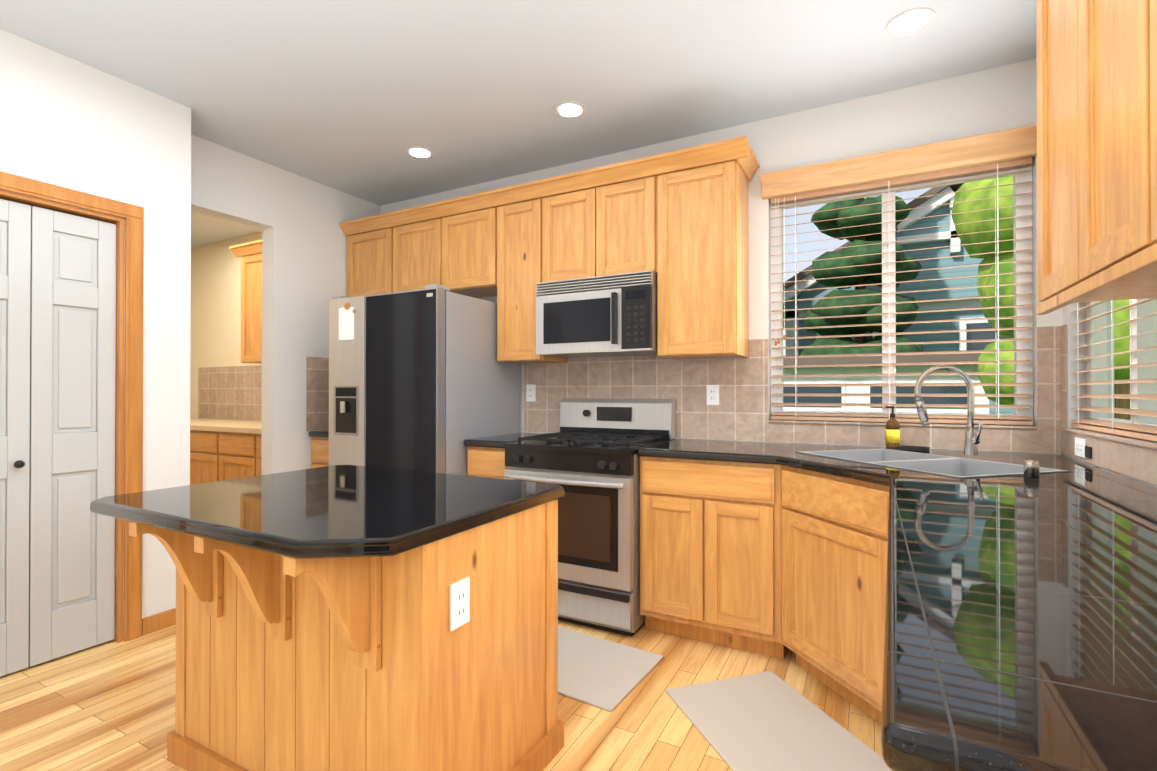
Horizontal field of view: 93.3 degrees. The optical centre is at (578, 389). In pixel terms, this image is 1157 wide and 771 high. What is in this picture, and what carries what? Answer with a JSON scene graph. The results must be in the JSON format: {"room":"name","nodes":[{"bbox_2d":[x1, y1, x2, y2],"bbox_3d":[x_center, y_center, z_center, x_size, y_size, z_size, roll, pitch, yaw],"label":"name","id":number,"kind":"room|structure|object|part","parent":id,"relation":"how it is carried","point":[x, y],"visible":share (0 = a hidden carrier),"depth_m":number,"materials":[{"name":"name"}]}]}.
{"room":"kitchen","nodes":[
{"label":"kitchen","id":0,"kind":"room"},
{"bbox_2d":[0,29,190,617],"bbox_3d":[-3.347,-0.146,1.301,0.750,2.720,4.040,0,0,28],"label":"wall","id":1,"kind":"structure","parent":0,"point":[68,122],"depth_m":2.73,"materials":[{"name":"white paint"}]},
{"bbox_2d":[0,199,115,676],"bbox_3d":[-2.518,0.202,2.101,0.080,2.008,1.220,0,0,28],"label":"bifold door","id":2,"kind":"structure","parent":1,"relation":"in","point":[57,393],"depth_m":2.45,"materials":[{"name":"grey paint"}]},
{"bbox_3d":[-2.382,0.319,2.324,0.050,0.034,0.033,0,0,28],"label":"knob","id":3,"kind":"part","parent":2,"relation":"part of","materials":[{"name":"black metal"}]},
{"bbox_2d":[0,171,143,642],"bbox_3d":[-2.534,0.157,2.110,0.124,2.122,1.404,0,0,28],"label":"door frame","id":4,"kind":"structure","parent":1,"relation":"attached to","point":[133,215],"depth_m":2.64,"materials":[{"name":"brown wood"}]},
{"bbox_2d":[142,608,175,634],"bbox_3d":[-2.938,1.173,1.588,0.332,0.085,4.938,0,0,28],"label":"baseboard","id":5,"kind":"structure","parent":1,"relation":"attached to","point":[158,621],"depth_m":2.76,"materials":[{"name":"brown wood"}]},
{"bbox_2d":[191,134,379,474],"bbox_3d":[-2.035,-0.134,3.775,0.120,2.720,1.560,0,0,28],"label":"wall","id":6,"kind":"structure","parent":0,"point":[296,219],"depth_m":3.73,"materials":[{"name":"white paint"}]},
{"bbox_2d":[0,620,881,770],"bbox_3d":[-2.385,1.315,1.665,7.600,0.200,5.900,0,0,28],"label":"floor","id":7,"kind":"structure","parent":0,"point":[108,706],"depth_m":2.06,"materials":[{"name":"brown wood"}]},
{"bbox_2d":[190,432,221,484],"bbox_3d":[-2.984,0.788,4.799,0.633,0.889,0.632,0,0,28],"label":"base cabinet","id":8,"kind":"object","parent":7,"relation":"on","point":[221,450],"depth_m":4.50,"materials":[{"name":"brown wood"}]},
{"bbox_2d":[222,432,257,480],"bbox_3d":[-2.543,0.787,4.565,0.634,0.889,0.632,0,0,28],"label":"base cabinet","id":9,"kind":"object","parent":7,"relation":"on","point":[239,449],"depth_m":4.27,"materials":[{"name":"brown wood"}]},
{"bbox_2d":[190,420,261,435],"bbox_3d":[-2.991,0.322,4.793,2.504,0.040,0.634,0,0,28],"label":"countertop","id":10,"kind":"structure","parent":9,"relation":"on","point":[254,427],"depth_m":4.52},
{"bbox_2d":[258,436,260,475],"bbox_3d":[-2.131,0.785,4.345,0.567,0.889,0.632,0,0,28],"label":"base cabinet","id":11,"kind":"object","parent":7,"relation":"on","point":[259,437],"depth_m":4.15,"materials":[{"name":"brown wood"}]},
{"bbox_2d":[311,437,329,467],"bbox_3d":[-1.558,0.783,4.039,0.465,0.888,0.632,0,0,28],"label":"base cabinet","id":12,"kind":"object","parent":7,"relation":"on","point":[319,446],"depth_m":3.82,"materials":[{"name":"brown wood"}]},
{"bbox_2d":[309,430,548,447],"bbox_3d":[-0.998,0.316,3.729,1.731,0.040,0.639,0,0,28],"label":"countertop","id":13,"kind":"structure","parent":12,"relation":"on","point":[498,441],"depth_m":3.19,"materials":[{"name":"black stone"}]},
{"bbox_2d":[90,465,564,770],"bbox_3d":[-0.752,0.772,1.756,1.160,0.888,0.910,0,0,28],"label":"kitchen island","id":14,"kind":"object","parent":7,"relation":"on","point":[313,633],"visible":1,"depth_m":1.51,"materials":[{"name":"brown wood"}]},
{"bbox_2d":[449,577,469,630],"bbox_3d":[-0.306,0.554,1.411,0.009,0.116,0.072,0,0,28],"label":"outlet","id":15,"kind":"object","parent":14,"relation":"attached to","point":[459,603],"visible":1,"depth_m":1.40,"materials":[{"name":"white plastic"}]},
{"bbox_2d":[329,284,519,475],"bbox_3d":[-0.998,0.310,3.583,0.900,1.790,0.860,0,0,28],"label":"refrigerator","id":16,"kind":"object","parent":7,"relation":"on","point":[423,380],"visible":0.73,"depth_m":3.23,"materials":[{"name":"grey metal"}]},
{"bbox_2d":[467,446,507,478],"bbox_3d":[-0.375,0.780,3.409,0.330,0.888,0.632,0,0,28],"label":"base cabinet","id":17,"kind":"object","parent":7,"relation":"on","point":[488,462],"depth_m":3.14,"materials":[{"name":"brown wood"}]},
{"bbox_2d":[504,398,674,636],"bbox_3d":[0.068,0.640,3.083,0.748,1.165,0.758,0,0,28],"label":"range","id":18,"kind":"object","parent":7,"relation":"on","point":[587,458],"visible":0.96,"depth_m":2.76,"materials":[{"name":"silver metal"}]},
{"bbox_2d":[558,627,663,711],"bbox_3d":[-0.100,1.214,2.488,0.840,0.012,0.500,0,0,32],"label":"area rug","id":19,"kind":"object","parent":7,"relation":"on","point":[606,675],"visible":0.5,"depth_m":2.36,"materials":[{"name":"beige fabric"}]},
{"bbox_2d":[640,456,775,652],"bbox_3d":[0.750,0.777,2.782,0.726,0.888,0.682,0,0,28],"label":"base cabinet","id":20,"kind":"object","parent":7,"relation":"on","point":[699,519],"depth_m":2.56,"materials":[{"name":"brown wood"}]},
{"bbox_2d":[637,439,888,480],"bbox_3d":[0.799,0.310,2.535,1.050,0.040,1.059,0,0,28],"label":"countertop","id":21,"kind":"structure","parent":20,"relation":"on","point":[786,454],"depth_m":2.54,"materials":[{"name":"black stone"}]},
{"bbox_2d":[665,671,891,770],"bbox_3d":[0.695,1.211,1.917,0.500,0.012,0.740,0,0,-17],"label":"area rug","id":22,"kind":"object","parent":7,"relation":"on","point":[768,721],"visible":0.96,"depth_m":1.94,"materials":[{"name":"beige fabric"}]},
{"bbox_2d":[759,465,874,719],"bbox_3d":[1.417,0.774,2.217,1.103,0.888,1.052,0,0,28],"label":"base cabinet","id":23,"kind":"object","parent":7,"relation":"on","point":[775,560],"depth_m":2.16,"materials":[{"name":"brown wood"}]},
{"bbox_2d":[905,449,944,455],"bbox_3d":[1.499,0.309,2.383,0.090,0.040,0.668,0,0,28],"label":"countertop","id":24,"kind":"structure","parent":23,"relation":"on","point":[931,451],"depth_m":2.54,"materials":[{"name":"black stone"}]},
{"bbox_2d":[898,445,928,450],"bbox_3d":[1.591,0.281,2.595,0.120,0.016,0.070,0,0,40],"label":"tray","id":25,"kind":"object","parent":24,"relation":"on","point":[913,448],"visible":1,"depth_m":2.58,"materials":[{"name":"black"}]},
{"bbox_2d":[865,448,1156,770],"bbox_3d":[1.193,0.304,1.435,0.741,0.040,2.629,0,0,28],"label":"countertop","id":26,"kind":"structure","parent":23,"relation":"on","point":[1020,623],"depth_m":0.66,"materials":[{"name":"black stone"}]},
{"bbox_2d":[885,406,899,448],"bbox_3d":[1.524,0.186,2.649,0.061,0.206,0.060,0,0,28],"label":"soap bottle","id":27,"kind":"object","parent":26,"relation":"on","point":[892,435],"visible":1,"depth_m":2.63,"materials":[{"name":"brown"}]},
{"bbox_2d":[798,448,1067,478],"bbox_3d":[1.351,0.386,2.196,0.500,0.202,0.780,0,0,-17],"label":"sink","id":28,"kind":"object","parent":26,"relation":"in","point":[952,467],"visible":0.25,"depth_m":2.22,"materials":[{"name":"silver metal"}]},
{"bbox_2d":[914,365,983,455],"bbox_3d":[1.550,0.086,2.296,0.240,0.379,0.115,0,0,28],"label":"faucet","id":29,"kind":"object","parent":26,"relation":"on","point":[971,439],"visible":1,"depth_m":2.28,"materials":[{"name":"silver metal"}]},
{"bbox_2d":[1024,459,1039,478],"bbox_3d":[1.456,0.256,1.755,0.040,0.058,0.040,0,0,28],"label":"air gap","id":30,"kind":"object","parent":26,"relation":"on","point":[1031,468],"visible":1,"depth_m":1.74,"materials":[{"name":"silver metal"}]},
{"bbox_2d":[871,483,889,723],"bbox_3d":[1.210,0.770,1.439,0.730,0.888,0.637,0,0,28],"label":"base cabinet","id":31,"kind":"object","parent":7,"relation":"on","point":[879,493],"depth_m":1.87,"materials":[{"name":"brown wood"}]},
{"bbox_2d":[0,0,1035,247],"bbox_3d":[-2.385,-1.579,1.680,7.600,0.150,5.900,0,0,28],"label":"ceiling","id":32,"kind":"structure","parent":0,"point":[356,98],"depth_m":2.54,"materials":[{"name":"grey paint"}]},
{"bbox_2d":[405,146,433,158],"bbox_3d":[-1.002,-1.492,3.447,0.176,0.007,0.176,0,0,28],"label":"recessed light","id":33,"kind":"object","parent":32,"relation":"in","point":[419,152],"visible":1,"depth_m":3.43,"materials":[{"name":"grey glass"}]},
{"bbox_2d":[554,101,586,118],"bbox_3d":[-0.044,-1.494,2.926,0.176,0.007,0.176,0,0,28],"label":"recessed light","id":34,"kind":"object","parent":32,"relation":"in","point":[570,109],"visible":1,"depth_m":2.91,"materials":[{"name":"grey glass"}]},
{"bbox_2d":[885,7,934,36],"bbox_3d":[1.356,-1.498,2.237,0.176,0.007,0.176,0,0,28],"label":"recessed light","id":35,"kind":"object","parent":32,"relation":"in","point":[910,22],"visible":1,"depth_m":2.23,"materials":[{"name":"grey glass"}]},
{"bbox_2d":[190,59,1062,455],"bbox_3d":[-1.034,-0.131,4.210,7.600,2.720,0.150,0,0,28],"label":"wall","id":36,"kind":"structure","parent":0,"point":[1004,97],"depth_m":2.96,"materials":[{"name":"white paint"}]},
{"bbox_2d":[198,365,261,420],"bbox_3d":[-2.982,0.036,4.796,2.508,0.528,0.644,0,0,28],"label":"tile backsplash","id":37,"kind":"structure","parent":36,"relation":"attached to","point":[230,393],"depth_m":5.39,"materials":[{"name":"beige tile"}]},
{"bbox_2d":[238,248,261,363],"bbox_3d":[-2.677,-0.704,4.815,0.471,0.948,0.329,0,0,28],"label":"upper cabinet","id":38,"kind":"object","parent":36,"relation":"attached to","point":[251,262],"depth_m":4.72,"materials":[{"name":"brown wood"}]},
{"bbox_2d":[343,219,398,296],"bbox_3d":[-1.446,-0.922,4.162,0.550,0.521,0.330,0,0,28],"label":"upper cabinet","id":39,"kind":"object","parent":36,"relation":"attached to","point":[372,252],"depth_m":4.02,"materials":[{"name":"brown wood"}]},
{"bbox_2d":[399,211,466,295],"bbox_3d":[-1.060,-0.923,3.956,0.586,0.521,0.330,0,0,28],"label":"upper cabinet","id":40,"kind":"object","parent":36,"relation":"attached to","point":[422,239],"depth_m":3.79,"materials":[{"name":"brown wood"}]},
{"bbox_2d":[447,199,494,297],"bbox_3d":[-0.679,-0.924,3.753,0.521,0.521,0.330,0,0,28],"label":"upper cabinet","id":41,"kind":"object","parent":36,"relation":"attached to","point":[470,230],"depth_m":3.59,"materials":[{"name":"brown wood"}]},
{"bbox_2d":[491,191,567,363],"bbox_3d":[-0.270,-0.680,3.534,0.405,1.011,0.330,0,0,28],"label":"upper cabinet","id":42,"kind":"object","parent":36,"relation":"attached to","point":[522,222],"depth_m":3.41,"materials":[{"name":"brown wood"}]},
{"bbox_2d":[551,179,606,281],"bbox_3d":[0.041,-0.913,3.370,0.429,0.546,0.330,0,0,28],"label":"upper cabinet","id":43,"kind":"object","parent":36,"relation":"attached to","point":[578,211],"depth_m":3.21,"materials":[{"name":"brown wood"}]},
{"bbox_2d":[536,271,656,357],"bbox_3d":[0.148,-0.422,3.244,0.725,0.432,0.423,0,0,28],"label":"microwave","id":44,"kind":"object","parent":43,"relation":"attached to","point":[615,315],"visible":1,"depth_m":3.07,"materials":[{"name":"silver metal"}]},
{"bbox_2d":[607,167,658,274],"bbox_3d":[0.311,-0.914,3.226,0.428,0.546,0.330,0,0,28],"label":"upper cabinet","id":45,"kind":"object","parent":36,"relation":"attached to","point":[633,199],"depth_m":3.05,"materials":[{"name":"brown wood"}]},
{"bbox_2d":[657,151,750,359],"bbox_3d":[0.661,-0.682,3.039,0.495,1.011,0.330,0,0,28],"label":"upper cabinet","id":46,"kind":"object","parent":36,"relation":"attached to","point":[677,221],"depth_m":2.88,"materials":[{"name":"brown wood"}]},
{"bbox_2d":[306,324,1156,484],"bbox_3d":[-0.307,0.003,2.286,4.326,0.568,2.678,0,0,28],"label":"tile backsplash","id":47,"kind":"structure","parent":36,"relation":"attached to","point":[740,412],"depth_m":3.05,"materials":[{"name":"beige tile"}]},
{"bbox_2d":[526,385,535,401],"bbox_3d":[-0.326,0.026,3.730,0.072,0.116,0.009,0,0,28],"label":"electrical outlet","id":48,"kind":"object","parent":47,"relation":"attached to","point":[530,393],"visible":1,"depth_m":3.73,"materials":[{"name":"white plastic"}]},
{"bbox_2d":[707,385,718,404],"bbox_3d":[0.773,0.033,3.145,0.072,0.116,0.009,0,0,28],"label":"electrical outlet","id":49,"kind":"object","parent":47,"relation":"attached to","point":[712,394],"visible":1,"depth_m":3.14,"materials":[{"name":"white plastic"}]},
{"bbox_2d":[1075,437,1086,457],"bbox_3d":[2.008,0.233,2.187,0.009,0.072,0.116,0,0,28],"label":"electrical outlet","id":50,"kind":"object","parent":47,"relation":"attached to","point":[1080,444],"visible":1,"depth_m":2.18,"materials":[{"name":"white plastic"}]},
{"bbox_2d":[1085,446,1091,458],"bbox_3d":[1.972,0.243,2.115,0.005,0.044,0.070,0,0,28],"label":"electrical outlet","id":51,"kind":"object","parent":47,"relation":"attached to","point":[1088,451],"visible":1,"depth_m":2.10,"materials":[{"name":"black plastic"}]},
{"bbox_2d":[760,124,1036,199],"bbox_3d":[1.554,-1.114,2.713,1.240,0.120,0.070,0,0,28],"label":"valance","id":52,"kind":"object","parent":36,"relation":"attached to","point":[995,147],"visible":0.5,"depth_m":2.67,"materials":[{"name":"brown wood"}]},
{"bbox_2d":[770,164,1032,425],"bbox_3d":[1.602,-0.449,2.820,1.157,1.257,0.050,0,0,28],"label":"window","id":53,"kind":"structure","parent":36,"relation":"in","point":[1025,221],"depth_m":2.78,"materials":[{"name":"white plastic"}]},
{"bbox_2d":[771,157,1032,424],"bbox_3d":[1.576,-0.455,2.771,1.136,1.238,0.053,0,0,28],"label":"window blinds","id":54,"kind":"object","parent":53,"relation":"attached to","point":[997,167],"visible":0.98,"depth_m":2.73,"materials":[{"name":"white plastic"}]},
{"bbox_2d":[774,197,785,345],"bbox_3d":[1.100,-0.643,2.979,0.061,0.810,0.015,0,0,28],"label":"cord","id":55,"kind":"object","parent":54,"relation":"hanging from","point":[778,340],"visible":1,"depth_m":2.98,"materials":[{"name":"white plastic"}]},
{"bbox_2d":[1062,300,1156,486],"bbox_3d":[0.903,-0.153,-0.078,0.150,2.720,5.600,0,0,28],"label":"wall","id":56,"kind":"structure","parent":0,"point":[1069,319],"depth_m":2.35,"materials":[{"name":"white paint"}]},
{"bbox_2d":[1036,0,1156,311],"bbox_3d":[1.377,-0.721,1.326,0.330,0.951,0.421,0,0,28],"label":"upper cabinet","id":57,"kind":"object","parent":56,"relation":"attached to","point":[1047,11],"depth_m":1.50,"materials":[{"name":"brown wood"}]},
{"bbox_2d":[1060,0,1156,295],"bbox_3d":[1.222,-0.723,1.033,0.330,0.951,0.486,0,0,28],"label":"upper cabinet","id":58,"kind":"object","parent":56,"relation":"attached to","point":[1096,63],"depth_m":1.22,"materials":[{"name":"brown wood"}]},
{"bbox_2d":[1086,298,1156,426],"bbox_3d":[1.972,-0.453,1.909,0.050,1.257,0.947,0,0,28],"label":"window","id":59,"kind":"structure","parent":56,"relation":"in","point":[1144,325],"depth_m":1.91,"materials":[{"name":"white plastic"}]},
{"bbox_2d":[1071,298,1156,441],"bbox_3d":[1.923,-0.459,1.935,0.053,1.238,0.926,0,0,28],"label":"window blinds","id":60,"kind":"object","parent":59,"relation":"attached to","point":[1146,432],"visible":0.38,"depth_m":1.94,"materials":[{"name":"white plastic"}]},
{"bbox_2d":[1116,0,1156,263],"bbox_3d":[1.045,-0.724,0.701,0.330,0.951,0.526,0,0,28],"label":"upper cabinet","id":61,"kind":"object","parent":56,"relation":"attached to","point":[1136,20],"depth_m":0.99,"materials":[{"name":"brown wood"}]},
{"label":"outside","id":62,"kind":"structure","parent":0,"visible":0},
{"bbox_3d":[4.503,1.642,6.833,60.000,0.200,70.000,0,0,28],"label":"ground","id":63,"kind":"structure","parent":62,"visible":0},
{"bbox_2d":[800,195,922,354],"bbox_3d":[4.798,-3.916,9.194,2.046,10.942,1.955,0,0,28],"label":"conifer tree","id":64,"kind":"object","parent":63,"relation":"on","point":[865,239],"visible":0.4,"depth_m":8.77,"materials":[{"name":"green plant"}]},
{"bbox_2d":[783,183,1013,413],"bbox_3d":[8.509,-1.094,12.304,7.762,5.328,6.600,0,0,28],"label":"house","id":65,"kind":"structure","parent":63,"relation":"on","point":[924,232],"depth_m":10.02,"materials":[{"name":"blue"}]},
{"bbox_2d":[783,350,1129,419],"bbox_3d":[2.091,0.537,7.840,9.200,2.020,1.700,0,0,28],"label":"fence","id":66,"kind":"object","parent":63,"relation":"on","point":[1124,388],"visible":0.02,"depth_m":7.24,"materials":[{"name":"white"}]},
{"bbox_2d":[951,176,1129,408],"bbox_3d":[4.504,-0.294,4.961,1.906,3.738,1.555,0,0,28],"label":"maple tree","id":67,"kind":"object","parent":63,"relation":"on","point":[1121,331],"visible":0.08,"depth_m":4.91,"materials":[{"name":"green plant"}]}
]}

